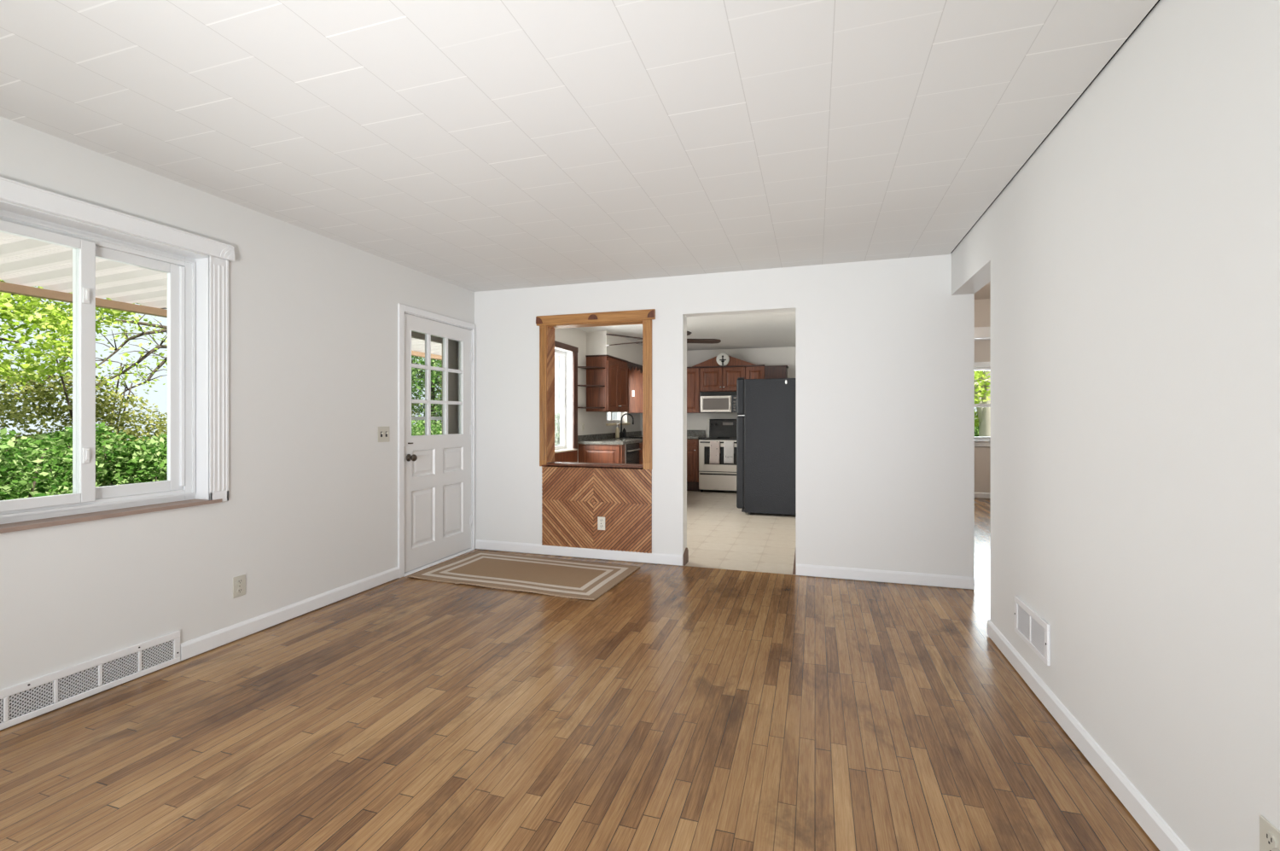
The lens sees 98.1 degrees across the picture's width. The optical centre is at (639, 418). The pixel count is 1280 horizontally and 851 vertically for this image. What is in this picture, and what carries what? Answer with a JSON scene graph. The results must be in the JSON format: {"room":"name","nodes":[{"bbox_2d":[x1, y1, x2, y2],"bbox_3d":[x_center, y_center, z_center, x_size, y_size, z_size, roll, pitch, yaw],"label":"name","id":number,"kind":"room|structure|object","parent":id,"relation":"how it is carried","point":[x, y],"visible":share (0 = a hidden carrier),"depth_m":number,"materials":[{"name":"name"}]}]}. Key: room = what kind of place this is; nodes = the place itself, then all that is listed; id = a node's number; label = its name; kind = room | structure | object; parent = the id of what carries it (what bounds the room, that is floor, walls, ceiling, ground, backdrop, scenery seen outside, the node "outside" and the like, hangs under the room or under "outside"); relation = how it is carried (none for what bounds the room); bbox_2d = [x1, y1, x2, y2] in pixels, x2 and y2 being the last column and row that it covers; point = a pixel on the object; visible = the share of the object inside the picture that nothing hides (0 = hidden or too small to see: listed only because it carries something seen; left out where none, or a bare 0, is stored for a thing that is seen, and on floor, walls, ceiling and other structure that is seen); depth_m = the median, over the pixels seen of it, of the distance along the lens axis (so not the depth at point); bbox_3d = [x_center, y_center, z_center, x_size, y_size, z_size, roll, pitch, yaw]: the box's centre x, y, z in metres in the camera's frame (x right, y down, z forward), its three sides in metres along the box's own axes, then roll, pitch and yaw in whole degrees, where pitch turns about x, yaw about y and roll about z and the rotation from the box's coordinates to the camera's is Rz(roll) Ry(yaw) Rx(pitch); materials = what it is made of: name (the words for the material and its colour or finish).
{"room":"empty living room","nodes":[
{"label":"empty living room","id":0,"kind":"room"},
{"bbox_2d":[0,116,640,729],"bbox_3d":[-1.771,-0.040,4.924,0.163,2.560,11.650,0,0,17],"label":"wall","id":1,"kind":"structure","parent":0,"point":[311,509],"depth_m":3.22,"materials":[{"name":"paint"}]},
{"bbox_2d":[0,630,180,730],"bbox_3d":[-2.508,1.157,2.290,0.014,0.158,1.122,0,0,17],"label":"air vent","id":2,"kind":"object","parent":1,"relation":"in","point":[37,696],"visible":1,"depth_m":2.45,"materials":[{"name":"white metal"}]},
{"bbox_2d":[0,176,234,533],"bbox_3d":[-2.506,-0.248,2.524,0.188,1.407,1.198,0,0,17],"label":"window","id":3,"kind":"structure","parent":1,"relation":"in","point":[198,283],"depth_m":2.78,"materials":[{"name":"white plastic"}]},
{"bbox_2d":[232,574,245,598],"bbox_3d":[-2.249,0.943,3.121,0.009,0.116,0.072,0,0,17],"label":"wall outlet","id":4,"kind":"object","parent":1,"relation":"attached to","point":[239,582],"visible":1,"depth_m":3.12,"materials":[{"name":"beige plastic"}]},
{"bbox_2d":[237,587,243,593],"bbox_3d":[-2.247,0.969,3.120,0.004,0.028,0.031,0,0,17],"label":"receptacle","id":5,"kind":"object","parent":4,"relation":"attached to","point":[239,590],"depth_m":3.12,"materials":[{"name":"beige plastic"}]},
{"bbox_2d":[237,578,243,584],"bbox_3d":[-2.247,0.917,3.120,0.004,0.028,0.031,0,0,17],"label":"receptacle","id":6,"kind":"object","parent":4,"relation":"attached to","point":[240,581],"depth_m":3.12,"materials":[{"name":"beige plastic"}]},
{"bbox_2d":[180,566,399,660],"bbox_3d":[-2.631,1.190,1.900,0.014,0.083,5.045,0,0,17],"label":"baseboard","id":7,"kind":"structure","parent":1,"relation":"attached to","point":[202,643],"depth_m":3.33,"materials":[{"name":"white wood"}]},
{"bbox_2d":[377,426,389,442],"bbox_3d":[-1.916,0.120,4.163,0.018,0.116,0.118,0,0,17],"label":"light switch","id":8,"kind":"object","parent":1,"relation":"attached to","point":[382,432],"visible":1,"depth_m":4.15,"materials":[{"name":"beige plastic"}]},
{"bbox_2d":[397,303,475,577],"bbox_3d":[-1.773,0.175,4.805,0.216,2.130,1.011,0,0,17],"label":"door","id":9,"kind":"structure","parent":1,"relation":"in","point":[436,473],"depth_m":4.74,"materials":[{"name":"white paint"}]},
{"bbox_2d":[411,331,458,434],"bbox_3d":[-1.881,0.210,4.954,0.040,2.100,1.080,0,0,17],"label":"storm door","id":10,"kind":"structure","parent":9,"relation":"attached to","point":[452,345],"depth_m":5.22,"materials":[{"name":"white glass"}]},
{"bbox_2d":[554,340,578,462],"bbox_3d":[-1.169,0.140,6.740,0.205,2.200,1.736,0,0,17],"label":"window","id":11,"kind":"structure","parent":1,"relation":"in","point":[566,361],"depth_m":7.41,"materials":[{"name":"white plastic"}]},
{"bbox_2d":[581,422,584,430],"bbox_3d":[-0.790,0.120,7.755,0.009,0.116,0.072,0,0,17],"label":"wall outlet","id":12,"kind":"object","parent":1,"relation":"attached to","point":[583,423],"visible":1,"depth_m":7.75,"materials":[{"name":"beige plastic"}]},
{"bbox_2d":[577,354,628,412],"bbox_3d":[-0.500,-0.491,8.089,0.358,0.792,1.180,0,0,17],"label":"upper cabinet","id":13,"kind":"object","parent":1,"relation":"attached to","point":[607,375],"visible":1,"depth_m":7.83,"materials":[{"name":"brown wood"}]},
{"bbox_2d":[577,366,605,369],"bbox_3d":[-0.670,-0.699,7.673,0.285,0.018,0.285,0,0,17],"label":"shelf","id":14,"kind":"object","parent":13,"relation":"attached to","point":[582,367],"depth_m":7.68,"materials":[{"name":"brown wood"}]},
{"bbox_2d":[577,384,605,387],"bbox_3d":[-0.670,-0.447,7.673,0.285,0.018,0.285,0,0,17],"label":"shelf","id":15,"kind":"object","parent":13,"relation":"attached to","point":[586,386],"depth_m":7.62,"materials":[{"name":"brown wood"}]},
{"bbox_2d":[577,407,605,408],"bbox_3d":[-0.670,-0.147,7.673,0.285,0.018,0.285,0,0,17],"label":"shelf","id":16,"kind":"object","parent":13,"relation":"attached to","point":[578,407],"depth_m":7.68,"materials":[{"name":"brown wood"}]},
{"bbox_2d":[605,412,630,425],"bbox_3d":[-0.420,-0.312,9.117,0.205,0.855,1.040,0,0,17],"label":"window","id":17,"kind":"structure","parent":1,"relation":"in","point":[613,418],"depth_m":9.24,"materials":[{"name":"white glass"}]},
{"bbox_2d":[628,366,642,413],"bbox_3d":[0.057,-0.491,9.905,0.330,0.792,0.729,0,0,17],"label":"upper cabinet","id":18,"kind":"object","parent":1,"relation":"attached to","point":[635,377],"visible":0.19,"depth_m":9.57,"materials":[{"name":"brown wood"}]},
{"bbox_2d":[627,360,642,372],"bbox_3d":[-0.067,-0.817,9.066,0.018,0.140,0.941,0,0,17],"label":"window valance","id":19,"kind":"object","parent":18,"relation":"attached to","point":[630,364],"visible":0.81,"depth_m":8.98,"materials":[{"name":"brown wood"}]},
{"bbox_2d":[0,0,1157,350],"bbox_3d":[1.466,-1.260,3.905,6.950,0.120,11.650,0,0,17],"label":"ceiling","id":20,"kind":"structure","parent":0,"point":[473,145],"depth_m":2.20,"materials":[{"name":"paint"}]},
{"bbox_2d":[605,331,721,345],"bbox_3d":[0.196,-0.985,5.958,1.285,0.470,1.262,0,0,17],"label":"ceiling fan","id":21,"kind":"object","parent":20,"relation":"hanging from","point":[689,340],"visible":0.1,"depth_m":5.92,"materials":[{"name":"brown metal"}]},
{"bbox_2d":[0,489,1159,850],"bbox_3d":[1.466,1.300,3.905,6.950,0.120,11.650,0,0,17],"label":"floor","id":22,"kind":"structure","parent":0,"point":[676,707],"depth_m":2.20,"materials":[{"name":"brown wood"}]},
{"bbox_2d":[407,550,639,599],"bbox_3d":[-0.908,1.231,4.458,1.606,0.017,0.918,0,0,20],"label":"rug","id":23,"kind":"object","parent":22,"relation":"on","point":[556,577],"visible":1,"depth_m":4.36,"materials":[{"name":"fabric"}]},
{"bbox_2d":[578,443,624,463],"bbox_3d":[-0.526,0.796,7.543,0.634,0.888,0.127,0,0,17],"label":"base cabinet","id":24,"kind":"object","parent":22,"relation":"on","point":[587,452],"visible":0.24,"depth_m":7.48,"materials":[{"name":"brown wood"}]},
{"bbox_2d":[624,442,640,464],"bbox_3d":[-0.379,0.797,7.888,0.673,0.886,0.612,0,0,17],"label":"dishwasher","id":25,"kind":"object","parent":22,"relation":"on","point":[631,453],"visible":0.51,"depth_m":7.76,"materials":[{"name":"black metal"}]},
{"bbox_2d":[638,442,642,464],"bbox_3d":[0.015,0.796,9.179,0.682,0.888,2.080,0,0,17],"label":"base cabinet","id":26,"kind":"object","parent":22,"relation":"on","point":[640,443],"visible":0.02,"depth_m":8.15,"materials":[{"name":"brown wood"}]},
{"bbox_2d":[577,430,642,444],"bbox_3d":[-0.107,0.293,8.827,0.666,0.116,2.884,0,0,17],"label":"countertop","id":27,"kind":"structure","parent":26,"relation":"on","point":[599,439],"depth_m":7.97,"materials":[{"name":"stone"}]},
{"bbox_2d":[615,423,619,437],"bbox_3d":[-0.358,0.199,8.815,0.068,0.225,0.066,0,0,17],"label":"soap bottle","id":28,"kind":"object","parent":27,"relation":"on","point":[617,429],"visible":0.98,"depth_m":8.79,"materials":[{"name":"white plastic"}]},
{"bbox_2d":[622,427,626,436],"bbox_3d":[-0.258,0.236,9.119,0.060,0.150,0.060,0,0,17],"label":"soap bottle","id":29,"kind":"object","parent":27,"relation":"on","point":[624,434],"visible":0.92,"depth_m":9.09,"materials":[{"name":"black plastic"}]},
{"bbox_2d":[619,413,634,437],"bbox_3d":[-0.204,0.115,9.011,0.243,0.394,0.122,0,0,17],"label":"faucet","id":30,"kind":"object","parent":27,"relation":"on","point":[621,432],"visible":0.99,"depth_m":8.99,"materials":[{"name":"black metal"}]},
{"bbox_2d":[617,436,642,438],"bbox_3d":[-0.078,0.414,8.873,0.412,0.212,0.592,0,0,17],"label":"sink","id":31,"kind":"object","parent":27,"relation":"in","point":[622,437],"visible":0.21,"depth_m":8.64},
{"bbox_2d":[686,438,700,491],"bbox_3d":[0.803,0.796,9.710,0.560,0.888,0.655,0,0,17],"label":"base cabinet","id":32,"kind":"object","parent":22,"relation":"on","point":[692,444],"visible":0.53,"depth_m":9.38,"materials":[{"name":"brown wood"}]},
{"bbox_2d":[686,430,705,438],"bbox_3d":[0.814,0.281,9.717,0.547,0.141,0.635,0,0,17],"label":"countertop","id":33,"kind":"structure","parent":32,"relation":"on","point":[690,433],"depth_m":9.94,"materials":[{"name":"stone"}]},
{"bbox_2d":[698,418,736,491],"bbox_3d":[1.436,0.627,9.491,0.770,1.225,0.681,0,0,17],"label":"stove","id":34,"kind":"object","parent":22,"relation":"on","point":[722,476],"visible":0.62,"depth_m":9.29,"materials":[{"name":"white metal"}]},
{"bbox_2d":[709,441,720,464],"bbox_3d":[1.241,0.568,9.204,0.172,0.374,0.045,0,0,17],"label":"dish towel","id":35,"kind":"object","parent":34,"relation":"hanging from","point":[714,445],"visible":1,"depth_m":9.18,"materials":[{"name":"beige fabric"}]},
{"bbox_2d":[698,436,736,439],"bbox_3d":[1.426,0.344,9.459,0.770,0.021,0.520,0,0,17],"label":"cooktop","id":36,"kind":"object","parent":34,"relation":"in","point":[704,438],"depth_m":9.28,"materials":[{"name":"black ceramic"}]},
{"bbox_2d":[723,441,733,463],"bbox_3d":[1.462,0.561,9.132,0.160,0.358,0.050,0,0,17],"label":"dish towel","id":37,"kind":"object","parent":34,"relation":"hanging from","point":[728,445],"visible":1,"depth_m":9.12,"materials":[{"name":"white fabric"}]},
{"bbox_2d":[736,377,795,514],"bbox_3d":[1.718,0.357,7.406,0.851,1.765,0.760,0,0,17],"label":"refrigerator","id":38,"kind":"object","parent":22,"relation":"on","point":[765,408],"visible":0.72,"depth_m":7.04,"materials":[{"name":"black metal"}]},
{"bbox_2d":[586,331,642,365],"bbox_3d":[-0.230,-1.054,9.031,0.311,0.332,2.570,0,0,17],"label":"wall","id":39,"kind":"structure","parent":0,"point":[596,341],"depth_m":7.98,"materials":[{"name":"paint"}]},
{"bbox_2d":[474,253,974,589],"bbox_3d":[0.445,-0.030,4.722,4.187,2.540,0.150,0,0,17],"label":"wall","id":40,"kind":"structure","parent":0,"point":[885,348],"depth_m":4.32,"materials":[{"name":"paint"}]},
{"bbox_2d":[535,308,655,469],"bbox_3d":[-0.384,-0.245,4.970,1.119,1.365,0.196,0,0,17],"label":"frame","id":41,"kind":"object","parent":40,"relation":"attached to","point":[547,324],"visible":1,"depth_m":4.98,"materials":[{"name":"brown wood"}]},
{"bbox_2d":[541,466,651,552],"bbox_3d":[-0.394,0.795,4.901,1.036,0.714,0.014,0,0,17],"label":"wood panel","id":42,"kind":"object","parent":40,"relation":"attached to","point":[573,498],"visible":1,"depth_m":4.89,"materials":[{"name":"brown wood"}]},
{"bbox_2d":[597,516,605,529],"bbox_3d":[-0.339,0.922,4.871,0.072,0.116,0.009,0,0,17],"label":"wall outlet","id":43,"kind":"object","parent":42,"relation":"attached to","point":[601,520],"visible":1,"depth_m":4.87,"materials":[{"name":"beige plastic"}]},
{"bbox_2d":[683,547,688,565],"bbox_3d":[0.391,1.175,4.741,0.014,0.130,0.142,0,0,17],"label":"trim","id":44,"kind":"structure","parent":40,"relation":"attached to","point":[686,551],"depth_m":4.74,"materials":[{"name":"beige wood"}]},
{"bbox_2d":[475,539,974,588],"bbox_3d":[0.429,1.190,4.641,4.165,0.083,0.014,0,0,17],"label":"baseboard","id":45,"kind":"structure","parent":40,"relation":"attached to","point":[802,569],"depth_m":4.37,"materials":[{"name":"white wood"}]},
{"bbox_2d":[792,552,795,574],"bbox_3d":[1.244,1.130,4.473,0.024,0.220,0.130,0,0,17],"label":"trim","id":46,"kind":"structure","parent":40,"relation":"attached to","point":[794,569],"depth_m":4.41,"materials":[{"name":"beige wood"}]},
{"bbox_2d":[640,339,990,498],"bbox_3d":[3.217,-0.040,9.361,6.687,2.560,0.190,0,0,17],"label":"wall","id":47,"kind":"structure","parent":0,"point":[766,356],"depth_m":9.58,"materials":[{"name":"paint"}]},
{"bbox_2d":[686,367,700,413],"bbox_3d":[0.680,-0.484,9.892,0.835,0.778,0.375,0,0,17],"label":"upper cabinet","id":48,"kind":"object","parent":47,"relation":"attached to","point":[693,374],"visible":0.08,"depth_m":9.65,"materials":[{"name":"brown wood"}]},
{"bbox_2d":[686,430,705,435],"bbox_3d":[0.906,0.261,10.010,0.547,0.102,0.020,0,0,17],"label":"backsplash","id":49,"kind":"structure","parent":47,"relation":"attached to","point":[689,432],"depth_m":9.97,"materials":[{"name":"stone"}]},
{"bbox_2d":[699,366,745,391],"bbox_3d":[1.455,-0.666,9.648,0.784,0.413,0.375,0,0,17],"label":"upper cabinet","id":50,"kind":"object","parent":47,"relation":"attached to","point":[718,379],"visible":0.9,"depth_m":9.51,"materials":[{"name":"brown wood"}]},
{"bbox_2d":[700,391,736,413],"bbox_3d":[1.450,-0.274,9.607,0.760,0.357,0.454,0,0,17],"label":"microwave","id":51,"kind":"object","parent":50,"relation":"attached to","point":[711,402],"visible":0.73,"depth_m":9.45,"materials":[{"name":"white plastic"}]},
{"bbox_2d":[686,355,764,367],"bbox_3d":[1.163,-0.973,9.586,1.940,0.198,0.055,0,0,17],"label":"pediment","id":52,"kind":"object","parent":50,"relation":"on","point":[712,363],"visible":0.74,"depth_m":9.46,"materials":[{"name":"brown wood"}]},
{"bbox_2d":[715,352,729,365],"bbox_3d":[1.412,-1.008,9.471,0.224,0.224,0.020,0,0,17],"label":"round ornament","id":53,"kind":"object","parent":52,"relation":"attached to","point":[723,358],"visible":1,"depth_m":9.46,"materials":[{"name":"white glass"}]},
{"bbox_2d":[745,366,764,378],"bbox_3d":[1.985,-0.484,9.496,0.313,0.778,0.347,0,0,17],"label":"upper cabinet","id":54,"kind":"object","parent":47,"relation":"attached to","point":[752,372],"visible":0.31,"depth_m":9.33,"materials":[{"name":"brown wood"}]},
{"bbox_2d":[764,365,788,378],"bbox_3d":[2.311,-0.484,9.384,0.369,0.778,0.370,0,0,17],"label":"upper cabinet","id":55,"kind":"object","parent":47,"relation":"attached to","point":[771,371],"visible":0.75,"depth_m":9.23,"materials":[{"name":"brown wood"}]},
{"bbox_2d":[974,361,990,446],"bbox_3d":[5.270,-0.215,8.662,1.030,1.310,0.170,0,0,17],"label":"window","id":56,"kind":"structure","parent":47,"relation":"in","point":[984,441],"depth_m":8.62,"materials":[{"name":"white plastic"}]},
{"bbox_2d":[974,492,990,498],"bbox_3d":[4.611,1.190,8.815,3.460,0.083,0.014,0,0,17],"label":"baseboard","id":57,"kind":"structure","parent":47,"relation":"attached to","point":[987,495],"depth_m":8.59,"materials":[{"name":"white wood"}]},
{"bbox_2d":[974,298,990,339],"bbox_3d":[3.687,-0.030,5.716,3.600,2.540,0.120,0,0,17],"label":"wall","id":58,"kind":"structure","parent":0,"point":[982,307],"depth_m":5.71,"materials":[{"name":"paint"}]},
{"bbox_2d":[974,326,990,338],"bbox_3d":[3.537,0.152,5.689,1.050,2.175,0.022,0,0,17],"label":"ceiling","id":59,"kind":"structure","parent":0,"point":[980,332],"depth_m":5.69,"materials":[{"name":"white paint"}]},
{"bbox_2d":[951,0,1279,850],"bbox_3d":[1.414,-0.030,1.077,0.147,2.540,6.223,0,0,17],"label":"wall","id":60,"kind":"structure","parent":0,"point":[1131,263],"depth_m":1.61,"materials":[{"name":"paint"}]},
{"bbox_2d":[1014,595,1050,665],"bbox_3d":[1.794,0.964,2.550,0.014,0.177,0.406,0,0,17],"label":"air vent","id":61,"kind":"object","parent":60,"relation":"in","point":[1034,631],"visible":1,"depth_m":2.51,"materials":[{"name":"white metal"}]},
{"bbox_2d":[1018,605,1044,655],"bbox_3d":[1.794,0.966,2.550,0.002,0.122,0.336,0,0,17],"label":"grille","id":62,"kind":"object","parent":61,"relation":"attached to","point":[1031,629],"depth_m":2.54,"materials":[{"name":"white metal"}]},
{"bbox_2d":[950,0,1159,253],"bbox_3d":[1.339,-1.254,1.100,0.011,0.092,6.223,0,0,17],"label":"trim","id":63,"kind":"structure","parent":60,"relation":"attached to","point":[1158,0],"depth_m":2.11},
{"bbox_2d":[987,619,1190,850],"bbox_3d":[1.291,1.190,0.708,0.161,0.083,5.126,0,0,17],"label":"baseboard","id":64,"kind":"structure","parent":60,"relation":"attached to","point":[1154,826],"depth_m":1.94,"materials":[{"name":"white wood"}]},
{"bbox_2d":[1259,814,1279,850],"bbox_3d":[1.374,0.943,1.208,0.009,0.116,0.072,0,0,17],"label":"wall outlet","id":65,"kind":"object","parent":60,"relation":"attached to","point":[1269,834],"visible":1,"depth_m":1.22,"materials":[{"name":"beige plastic"}]},
{"bbox_2d":[1263,831,1277,848],"bbox_3d":[1.372,0.917,1.209,0.004,0.028,0.031,0,0,17],"label":"receptacle","id":66,"kind":"object","parent":65,"relation":"attached to","point":[1270,837],"depth_m":1.21,"materials":[{"name":"beige plastic"}]},
{"label":"outside","id":67,"kind":"structure","parent":0,"visible":0},
{"bbox_3d":[2.253,1.765,7.154,80.000,0.150,75.000,0,0,17],"label":"ground","id":68,"kind":"structure","parent":67,"visible":0},
{"bbox_2d":[0,389,51,456],"bbox_3d":[-8.240,0.440,5.987,2.633,2.517,1.962,0,0,-34],"label":"shrub","id":69,"kind":"object","parent":68,"relation":"on","point":[3,406],"visible":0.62,"depth_m":6.60,"materials":[{"name":"green plant"}]},
{"bbox_2d":[0,427,101,500],"bbox_3d":[-6.135,0.874,4.997,1.948,1.654,1.650,0,0,17],"label":"shrub","id":70,"kind":"object","parent":68,"relation":"on","point":[27,486],"visible":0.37,"depth_m":5.16,"materials":[{"name":"green plant"}]},
{"bbox_2d":[0,279,141,387],"bbox_3d":[-7.143,-0.871,5.017,2.148,5.133,4.211,0,0,34],"label":"tree","id":71,"kind":"object","parent":68,"relation":"on","point":[54,314],"visible":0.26,"depth_m":5.67,"materials":[{"name":"green plant"}]},
{"bbox_2d":[0,359,167,486],"bbox_3d":[-7.921,0.436,7.999,2.584,2.531,2.029,0,0,-13],"label":"shrub","id":72,"kind":"object","parent":68,"relation":"on","point":[41,392],"visible":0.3,"depth_m":7.66,"materials":[{"name":"green plant"}]},
{"bbox_2d":[0,421,167,493],"bbox_3d":[-5.944,0.871,6.332,1.710,1.663,1.938,0,0,33],"label":"shrub","id":73,"kind":"object","parent":68,"relation":"on","point":[129,468],"visible":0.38,"depth_m":6.04,"materials":[{"name":"green plant"}]},
{"bbox_2d":[0,286,167,411],"bbox_3d":[-7.739,-0.833,8.249,1.854,5.057,2.765,0,0,17],"label":"tree","id":74,"kind":"object","parent":68,"relation":"on","point":[163,328],"visible":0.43,"depth_m":8.14,"materials":[{"name":"green plant"}]},
{"bbox_2d":[411,353,442,431],"bbox_3d":[-4.789,-0.783,13.099,2.371,4.957,3.468,0,0,17],"label":"tree","id":75,"kind":"object","parent":68,"relation":"on","point":[438,410],"visible":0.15,"depth_m":12.68,"materials":[{"name":"green plant"}]},
{"bbox_2d":[411,413,442,435],"bbox_3d":[-4.476,0.793,10.222,2.142,1.819,1.814,0,0,5],"label":"shrub","id":76,"kind":"object","parent":68,"relation":"on","point":[437,429],"visible":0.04,"depth_m":10.39,"materials":[{"name":"green plant"}]},
{"bbox_2d":[411,372,442,434],"bbox_3d":[-5.697,0.253,13.873,3.028,2.894,2.256,0,0,24],"label":"shrub","id":77,"kind":"object","parent":68,"relation":"on","point":[412,411],"visible":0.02,"depth_m":13.39,"materials":[{"name":"green plant"}]},
{"bbox_2d":[411,421,442,435],"bbox_3d":[-4.060,0.871,11.617,1.710,1.663,1.938,0,0,21],"label":"shrub","id":78,"kind":"object","parent":68,"relation":"on","point":[439,424],"visible":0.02,"depth_m":11.28,"materials":[{"name":"green plant"}]},
{"bbox_2d":[974,423,978,436],"bbox_3d":[7.917,0.754,12.986,1.955,1.901,2.214,0,0,10],"label":"shrub","id":79,"kind":"object","parent":68,"relation":"on","point":[976,428],"visible":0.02,"depth_m":12.39,"materials":[{"name":"green plant"}]},
{"bbox_2d":[974,370,990,436],"bbox_3d":[6.775,-0.554,10.922,2.514,4.516,1.494,0,0,-10],"label":"tree","id":80,"kind":"object","parent":68,"relation":"on","point":[982,378],"visible":0.11,"depth_m":10.71,"materials":[{"name":"green plant"}]},
{"bbox_3d":[-2.855,1.495,5.250,2.100,0.390,11.500,0,0,17],"label":"floor","id":81,"kind":"structure","parent":68,"relation":"on","visible":0},
{"bbox_2d":[0,232,442,360],"bbox_3d":[-2.980,0.157,4.479,1.865,2.287,9.555,0,0,17],"label":"awning","id":82,"kind":"object","parent":81,"relation":"on","point":[26,264],"visible":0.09,"depth_m":3.64,"materials":[{"name":"white"}]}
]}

